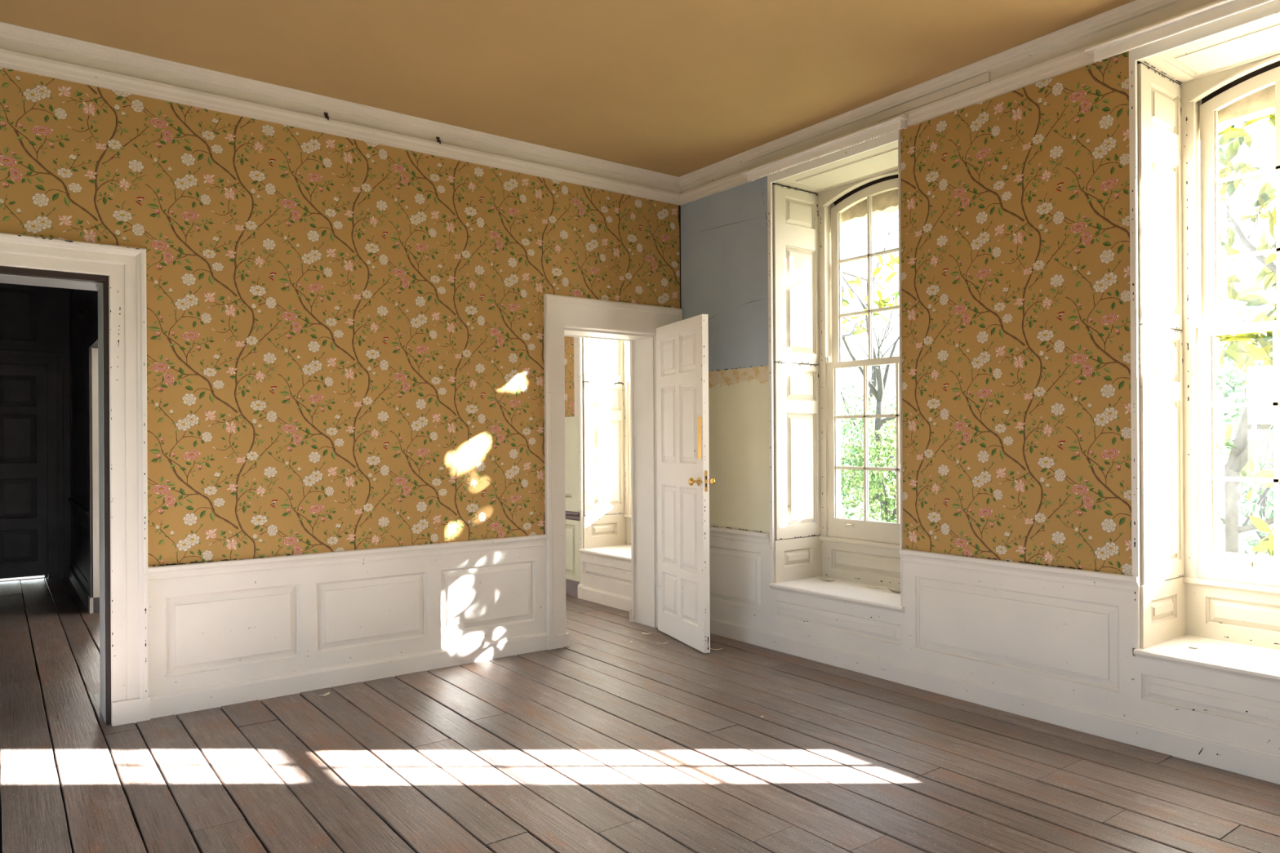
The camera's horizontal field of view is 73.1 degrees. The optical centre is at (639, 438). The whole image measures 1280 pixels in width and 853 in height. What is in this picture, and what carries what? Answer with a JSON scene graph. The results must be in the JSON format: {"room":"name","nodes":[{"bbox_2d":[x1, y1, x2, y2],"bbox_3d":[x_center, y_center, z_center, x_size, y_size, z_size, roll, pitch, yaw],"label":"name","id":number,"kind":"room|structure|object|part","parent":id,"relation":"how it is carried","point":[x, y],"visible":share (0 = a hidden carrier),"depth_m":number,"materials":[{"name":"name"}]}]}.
{"room":"historic interior","nodes":[
{"label":"historic interior","id":0,"kind":"room"},
{"bbox_2d":[0,283,71,578],"bbox_3d":[-7.471,-0.105,8.360,3.280,3.200,0.155,0,0,-37],"label":"wall","id":1,"kind":"structure","parent":0,"point":[34,320],"depth_m":9.20,"materials":[{"name":"grey paint"}]},
{"bbox_2d":[0,364,47,578],"bbox_3d":[-6.702,0.338,8.921,0.952,2.235,0.115,0,0,-37],"label":"panelled door","id":2,"kind":"structure","parent":1,"relation":"in","point":[23,388],"depth_m":9.10,"materials":[{"name":"grey paint"}]},
{"bbox_3d":[-7.441,1.425,8.316,3.260,0.140,0.030,0,0,-37],"label":"skirting","id":3,"kind":"part","parent":1,"relation":"part of","materials":[{"name":"grey paint"}]},
{"bbox_2d":[67,288,99,613],"bbox_3d":[-4.424,-0.238,7.097,0.156,3.470,5.710,0,0,-37],"label":"wall","id":4,"kind":"structure","parent":0,"point":[84,569],"depth_m":7.84,"materials":[{"name":"grey paint"}]},
{"bbox_3d":[-5.465,0.669,8.394,0.036,0.078,2.380,0,0,-37],"label":"chair rail","id":5,"kind":"part","parent":4,"relation":"part of","materials":[{"name":"grey paint"}]},
{"bbox_3d":[-5.458,1.430,8.396,0.030,0.135,2.380,0,0,-37],"label":"skirting","id":6,"kind":"part","parent":4,"relation":"part of","materials":[{"name":"grey paint"}]},
{"bbox_3d":[-3.799,0.285,6.276,0.146,2.384,3.010,0,0,-37],"label":"architrave","id":7,"kind":"part","parent":4,"relation":"part of","materials":[{"name":"grey paint"}]},
{"bbox_2d":[0,66,680,695],"bbox_3d":[-2.552,-0.301,4.729,7.000,3.574,0.326,0,0,-37],"label":"wall","id":8,"kind":"structure","parent":0,"point":[345,363],"depth_m":5.08,"materials":[{"name":"paper"}]},
{"bbox_2d":[0,232,150,726],"bbox_3d":[-3.208,0.241,4.228,1.365,2.465,0.357,0,0,-37],"label":"door frame","id":9,"kind":"structure","parent":8,"relation":"in","point":[117,273],"depth_m":4.46,"materials":[{"name":"beige paint"}]},
{"bbox_2d":[324,111,328,119],"bbox_3d":[-1.833,-1.892,5.062,0.030,0.050,0.033,0,0,-37],"label":"hook","id":10,"kind":"object","parent":8,"relation":"attached to","point":[326,114],"visible":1,"depth_m":5.07,"materials":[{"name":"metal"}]},
{"bbox_3d":[-2.909,0.709,4.276,5.675,0.088,0.036,0,0,-37],"label":"chair rail","id":11,"kind":"part","parent":8,"relation":"part of","materials":[{"name":"beige paint"}]},
{"bbox_2d":[149,631,548,719],"bbox_3d":[-2.907,1.415,4.278,5.675,0.135,0.030,0,0,-37],"label":"baseboard","id":12,"kind":"structure","parent":8,"relation":"attached to","point":[175,703],"depth_m":5.09,"materials":[{"name":"beige paint"}]},
{"bbox_2d":[435,136,440,144],"bbox_3d":[-1.274,-1.895,5.481,0.030,0.050,0.033,0,0,-37],"label":"hook","id":13,"kind":"object","parent":8,"relation":"attached to","point":[438,140],"visible":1,"depth_m":5.48,"materials":[{"name":"metal"}]},
{"bbox_2d":[0,0,1217,205],"bbox_3d":[-0.116,-1.917,1.548,6.900,0.204,7.770,0,0,-37],"label":"crown molding","id":14,"kind":"structure","parent":8,"relation":"attached to","point":[24,49],"depth_m":4.85,"materials":[{"name":"paint"}]},
{"bbox_2d":[543,293,682,649],"bbox_3d":[-0.262,0.225,6.473,1.234,2.462,0.387,0,0,-37],"label":"door frame","id":15,"kind":"structure","parent":8,"relation":"in","point":[637,324],"depth_m":6.38,"materials":[{"name":"beige paint"}]},
{"bbox_3d":[-0.390,0.282,6.597,1.105,2.349,0.035,0,0,-37],"label":"architrave","id":16,"kind":"part","parent":15,"relation":"part of","materials":[{"name":"beige paint"}]},
{"bbox_2d":[655,314,715,653],"bbox_3d":[0.295,0.301,6.171,0.193,2.277,0.802,0,0,-22],"label":"panelled door","id":17,"kind":"structure","parent":15,"relation":"attached to","point":[682,351],"depth_m":6.09,"materials":[{"name":"white paint"}]},
{"bbox_3d":[0.365,0.289,5.840,0.074,0.060,0.060,0,0,-22],"label":"door knob","id":18,"kind":"part","parent":17,"relation":"part of","materials":[{"name":"gold metal"}]},
{"bbox_3d":[0.403,-0.009,5.836,0.004,0.285,0.055,0,0,-22],"label":"finger plate","id":19,"kind":"part","parent":17,"relation":"part of","materials":[{"name":"gold metal"}]},
{"bbox_3d":[0.445,0.283,5.802,0.019,0.140,0.004,0,0,-22],"label":"lock plate","id":20,"kind":"part","parent":17,"relation":"part of","materials":[{"name":"gold metal"}]},
{"bbox_3d":[0.476,0.288,5.884,0.074,0.060,0.060,0,0,-22],"label":"door knob","id":21,"kind":"part","parent":17,"relation":"part of","materials":[{"name":"gold metal"}]},
{"bbox_2d":[0,0,1133,177],"bbox_3d":[-0.094,-2.053,1.684,7.300,0.100,8.160,0,0,-37],"label":"ceiling","id":22,"kind":"structure","parent":0,"point":[677,88],"depth_m":4.45,"materials":[{"name":"paint"}]},
{"bbox_2d":[0,577,1279,852],"bbox_3d":[-1.949,1.521,3.846,7.112,0.122,13.870,0,0,-37],"label":"floor","id":23,"kind":"structure","parent":0,"point":[603,742],"depth_m":3.84,"materials":[{"name":"brown wood"}]},
{"bbox_2d":[564,50,1140,719],"bbox_3d":[1.121,-0.324,6.217,0.736,3.574,13.970,0,0,-37],"label":"wall","id":24,"kind":"structure","parent":0,"point":[1015,553],"depth_m":4.62,"materials":[{"name":"paper"}]},
{"bbox_3d":[-0.923,0.712,8.370,0.036,0.078,1.244,0,0,-37],"label":"chair rail","id":25,"kind":"part","parent":24,"relation":"part of","materials":[{"name":"paint"}]},
{"bbox_2d":[578,337,631,597],"bbox_3d":[0.095,-0.184,7.665,0.842,3.266,1.140,0,0,-37],"label":"window","id":26,"kind":"structure","parent":24,"relation":"in","point":[604,365],"depth_m":7.96,"materials":[{"name":"beige paint"}]},
{"bbox_3d":[-0.224,-0.409,7.447,0.021,2.811,1.080,0,0,-37],"label":"edge moulding","id":27,"kind":"part","parent":26,"relation":"part of","materials":[{"name":"beige paint"}]},
{"bbox_2d":[582,337,623,382],"bbox_3d":[-0.329,-1.135,8.011,0.479,1.219,0.029,0,0,-37],"label":"shutter","id":28,"kind":"object","parent":26,"relation":"attached to","point":[602,360],"depth_m":7.98,"materials":[{"name":"white paint"}]},
{"bbox_2d":[582,382,624,515],"bbox_3d":[-0.322,0.091,8.011,0.480,1.218,0.029,0,0,-37],"label":"shutter","id":29,"kind":"object","parent":26,"relation":"attached to","point":[603,402],"depth_m":7.99,"materials":[{"name":"white paint"}]},
{"bbox_3d":[-0.321,0.851,8.006,0.490,0.292,0.024,0,0,-37],"label":"reveal panel","id":30,"kind":"part","parent":26,"relation":"part of","materials":[{"name":"white paint"}]},
{"bbox_3d":[-0.030,1.017,7.567,0.512,0.046,1.080,0,0,-37],"label":"seat","id":31,"kind":"part","parent":26,"relation":"part of","materials":[{"name":"beige paint"}]},
{"bbox_3d":[-0.212,1.244,7.451,0.021,0.415,1.079,0,0,-37],"label":"seat","id":32,"kind":"part","parent":26,"relation":"part of","materials":[{"name":"beige paint"}]},
{"bbox_3d":[0.216,-0.522,7.757,0.176,2.508,1.040,0,0,-37],"label":"frame","id":33,"kind":"part","parent":26,"relation":"part of","materials":[{"name":"white paint"}]},
{"bbox_3d":[0.174,0.848,7.720,0.060,0.293,1.040,0,0,-37],"label":"panel","id":34,"kind":"part","parent":26,"relation":"part of","materials":[{"name":"white paint"}]},
{"bbox_3d":[0.185,0.083,7.731,0.038,1.236,0.916,0,0,-37],"label":"sash","id":35,"kind":"part","parent":26,"relation":"part of","materials":[{"name":"white paint"}]},
{"bbox_2d":[741,114,908,182],"bbox_3d":[1.139,-1.826,5.512,0.090,0.076,1.330,0,0,-37],"label":"crown molding","id":36,"kind":"structure","parent":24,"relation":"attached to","point":[898,122],"depth_m":5.41,"materials":[{"name":"white paint"}]},
{"bbox_2d":[767,129,904,662],"bbox_3d":[1.537,-0.192,5.741,0.842,3.266,1.140,0,0,-37],"label":"window","id":37,"kind":"structure","parent":24,"relation":"in","point":[809,203],"depth_m":5.98,"materials":[{"name":"beige paint"}]},
{"bbox_2d":[772,184,819,364],"bbox_3d":[1.113,-1.146,6.086,0.481,1.223,0.029,0,0,-37],"label":"shutter","id":38,"kind":"object","parent":37,"relation":"attached to","point":[795,209],"depth_m":6.06,"materials":[{"name":"white paint"}]},
{"bbox_2d":[773,362,820,539],"bbox_3d":[1.121,0.089,6.087,0.479,1.231,0.029,0,0,-37],"label":"shutter","id":39,"kind":"object","parent":37,"relation":"attached to","point":[797,385],"depth_m":6.06,"materials":[{"name":"white paint"}]},
{"bbox_3d":[1.121,0.842,6.081,0.490,0.292,0.024,0,0,-37],"label":"reveal panel","id":40,"kind":"part","parent":37,"relation":"part of","materials":[{"name":"white paint"}]},
{"bbox_3d":[1.230,1.235,5.526,0.021,0.415,1.079,0,0,-37],"label":"seat","id":41,"kind":"part","parent":37,"relation":"part of","materials":[{"name":"beige paint"}]},
{"bbox_3d":[1.412,1.008,5.642,0.512,0.046,1.080,0,0,-37],"label":"seat","id":42,"kind":"part","parent":37,"relation":"part of","materials":[{"name":"beige paint"}]},
{"bbox_3d":[1.658,-0.531,5.833,0.176,2.508,1.040,0,0,-37],"label":"frame","id":43,"kind":"part","parent":37,"relation":"part of","materials":[{"name":"white paint"}]},
{"bbox_3d":[1.616,0.839,5.795,0.060,0.293,1.040,0,0,-37],"label":"panel","id":44,"kind":"part","parent":37,"relation":"part of","materials":[{"name":"white paint"}]},
{"bbox_3d":[1.627,0.074,5.807,0.038,1.236,0.916,0,0,-37],"label":"sash","id":45,"kind":"part","parent":37,"relation":"part of","materials":[{"name":"white paint"}]},
{"bbox_3d":[1.663,-1.123,5.839,0.038,1.235,0.916,0,0,-37],"label":"sash","id":46,"kind":"part","parent":37,"relation":"part of","materials":[{"name":"white paint"}]},
{"bbox_2d":[866,585,886,588],"bbox_3d":[1.558,0.976,5.699,0.129,0.018,0.037,0,0,20],"label":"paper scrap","id":47,"kind":"object","parent":37,"relation":"on","point":[867,585],"visible":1,"depth_m":5.70,"materials":[{"name":"beige paper"}]},
{"bbox_3d":[2.646,0.675,3.606,0.036,0.087,7.770,0,0,-37],"label":"chair rail","id":48,"kind":"part","parent":24,"relation":"part of","materials":[{"name":"beige paint"}]},
{"bbox_2d":[876,71,990,121],"bbox_3d":[1.646,-1.930,4.894,0.014,0.050,0.728,0,0,-37],"label":"trim","id":49,"kind":"structure","parent":24,"relation":"attached to","point":[983,78],"depth_m":4.86,"materials":[{"name":"paint"}]},
{"bbox_2d":[710,617,1279,784],"bbox_3d":[2.652,1.382,3.607,0.031,0.135,7.770,0,0,-37],"label":"baseboard","id":50,"kind":"structure","parent":24,"relation":"attached to","point":[1262,765],"depth_m":4.42,"materials":[{"name":"beige paint"}]},
{"bbox_2d":[1084,0,1274,62],"bbox_3d":[2.559,-1.838,3.618,0.090,0.069,1.335,0,0,-37],"label":"crown molding","id":51,"kind":"structure","parent":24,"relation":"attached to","point":[1219,9],"depth_m":3.84,"materials":[{"name":"white paint"}]},
{"bbox_2d":[1128,0,1279,755],"bbox_3d":[2.955,-0.201,3.848,0.842,3.266,1.140,0,0,-37],"label":"window","id":52,"kind":"structure","parent":24,"relation":"in","point":[1186,88],"depth_m":4.13,"materials":[{"name":"beige paint"}]},
{"bbox_2d":[1137,62,1182,330],"bbox_3d":[2.531,-1.151,4.194,0.479,1.220,0.029,0,0,-37],"label":"shutter","id":53,"kind":"object","parent":52,"relation":"attached to","point":[1159,98],"depth_m":4.16,"materials":[{"name":"white paint"}]},
{"bbox_2d":[1138,324,1184,585],"bbox_3d":[2.538,0.074,4.194,0.478,1.220,0.029,0,0,-37],"label":"shutter","id":54,"kind":"object","parent":52,"relation":"attached to","point":[1161,347],"depth_m":4.16,"materials":[{"name":"white paint"}]},
{"bbox_3d":[2.539,0.834,4.189,0.490,0.292,0.024,0,0,-37],"label":"reveal panel","id":55,"kind":"part","parent":52,"relation":"part of","materials":[{"name":"white paint"}]},
{"bbox_3d":[2.648,1.227,3.633,0.021,0.415,1.079,0,0,-37],"label":"seat","id":56,"kind":"part","parent":52,"relation":"part of","materials":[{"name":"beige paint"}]},
{"bbox_3d":[2.830,1.000,3.749,0.512,0.046,1.080,0,0,-37],"label":"seat","id":57,"kind":"part","parent":52,"relation":"part of","materials":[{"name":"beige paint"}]},
{"bbox_3d":[3.076,-0.539,3.940,0.176,2.508,1.040,0,0,-37],"label":"frame","id":58,"kind":"part","parent":52,"relation":"part of","materials":[{"name":"white paint"}]},
{"bbox_3d":[3.034,0.830,3.903,0.060,0.293,1.040,0,0,-37],"label":"panel","id":59,"kind":"part","parent":52,"relation":"part of","materials":[{"name":"white paint"}]},
{"bbox_3d":[3.045,0.066,3.914,0.038,1.236,0.916,0,0,-37],"label":"sash","id":60,"kind":"part","parent":52,"relation":"part of","materials":[{"name":"white paint"}]},
{"bbox_3d":[3.081,-1.131,3.946,0.038,1.235,0.916,0,0,-37],"label":"sash","id":61,"kind":"part","parent":52,"relation":"part of","materials":[{"name":"white paint"}]},
{"bbox_3d":[-2.711,-0.250,8.443,4.200,3.474,5.810,0,0,-37],"label":"wall","id":62,"kind":"structure","parent":0,"visible":0},
{"bbox_2d":[565,578,631,611],"bbox_3d":[-1.564,1.394,9.233,0.032,0.169,5.710,0,0,-37],"label":"baseboard","id":63,"kind":"structure","parent":62,"relation":"attached to","point":[574,588],"depth_m":7.63,"materials":[{"name":"paint"}]},
{"label":"outside","id":64,"kind":"structure","parent":0,"visible":0},
{"bbox_2d":[840,459,1273,555],"bbox_3d":[-5.659,1.834,14.729,120.000,0.001,100.000,0,0,-37],"label":"ground","id":65,"kind":"structure","parent":64,"point":[1256,469],"depth_m":21.07,"materials":[{"name":"green plant"}]},
{"bbox_2d":[840,413,891,519],"bbox_3d":[3.929,0.572,18.035,2.449,2.516,2.529,0,0,-37],"label":"shrub","id":66,"kind":"object","parent":65,"relation":"on","point":[843,441],"visible":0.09,"depth_m":17.69,"materials":[{"name":"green plant"}]},
{"bbox_2d":[840,377,895,486],"bbox_3d":[6.873,-0.211,28.729,4.915,3.990,4.928,0,0,-3],"label":"shrub","id":67,"kind":"object","parent":65,"relation":"on","point":[852,386],"visible":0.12,"depth_m":28.39,"materials":[{"name":"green plant"}]},
{"bbox_2d":[840,394,896,505],"bbox_3d":[6.086,0.256,22.605,3.215,3.121,3.199,0,0,0],"label":"shrub","id":68,"kind":"object","parent":65,"relation":"on","point":[890,428],"visible":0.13,"depth_m":22.60,"materials":[{"name":"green plant"}]},
{"bbox_2d":[840,420,896,523],"bbox_3d":[4.548,0.729,15.525,2.098,2.131,2.175,0,0,-37],"label":"shrub","id":69,"kind":"object","parent":65,"relation":"on","point":[873,490],"visible":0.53,"depth_m":15.30,"materials":[{"name":"green plant"}]},
{"bbox_2d":[840,215,898,478],"bbox_3d":[8.044,-3.184,29.862,6.045,9.893,9.195,0,0,-6],"label":"bare tree","id":70,"kind":"object","parent":65,"relation":"on","point":[873,379],"visible":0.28,"depth_m":29.79,"materials":[{"name":"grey plant"}]},
{"bbox_2d":[841,212,899,515],"bbox_3d":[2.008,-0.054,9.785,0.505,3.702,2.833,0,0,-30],"label":"tree","id":71,"kind":"object","parent":65,"relation":"on","point":[882,303],"visible":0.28,"depth_m":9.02,"materials":[{"name":"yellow plant"}]},
{"bbox_2d":[1214,319,1273,555],"bbox_3d":[7.556,0.078,11.052,3.297,3.393,3.141,0,0,-37],"label":"shrub","id":72,"kind":"object","parent":65,"relation":"on","point":[1233,374],"visible":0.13,"depth_m":10.72,"materials":[{"name":"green plant"}]},
{"bbox_2d":[1215,285,1273,539],"bbox_3d":[10.589,-0.520,14.644,4.165,4.617,4.362,0,0,-37],"label":"shrub","id":73,"kind":"object","parent":65,"relation":"on","point":[1268,443],"visible":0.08,"depth_m":14.53,"materials":[{"name":"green plant"}]},
{"bbox_2d":[1214,112,1276,555],"bbox_3d":[5.588,-1.461,6.866,3.586,6.467,3.912,0,0,-13],"label":"magnolia tree","id":74,"kind":"object","parent":65,"relation":"on","point":[1243,449],"visible":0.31,"depth_m":7.17,"materials":[{"name":"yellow plant"}]},
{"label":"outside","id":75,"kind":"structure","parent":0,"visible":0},
{"bbox_2d":[0,575,45,582],"bbox_3d":[-7.113,1.553,9.579,3.500,0.120,1.300,0,0,-37],"label":"doorstep","id":76,"kind":"object","parent":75,"point":[20,579],"depth_m":9.23,"materials":[{"name":"stone"}]}
]}

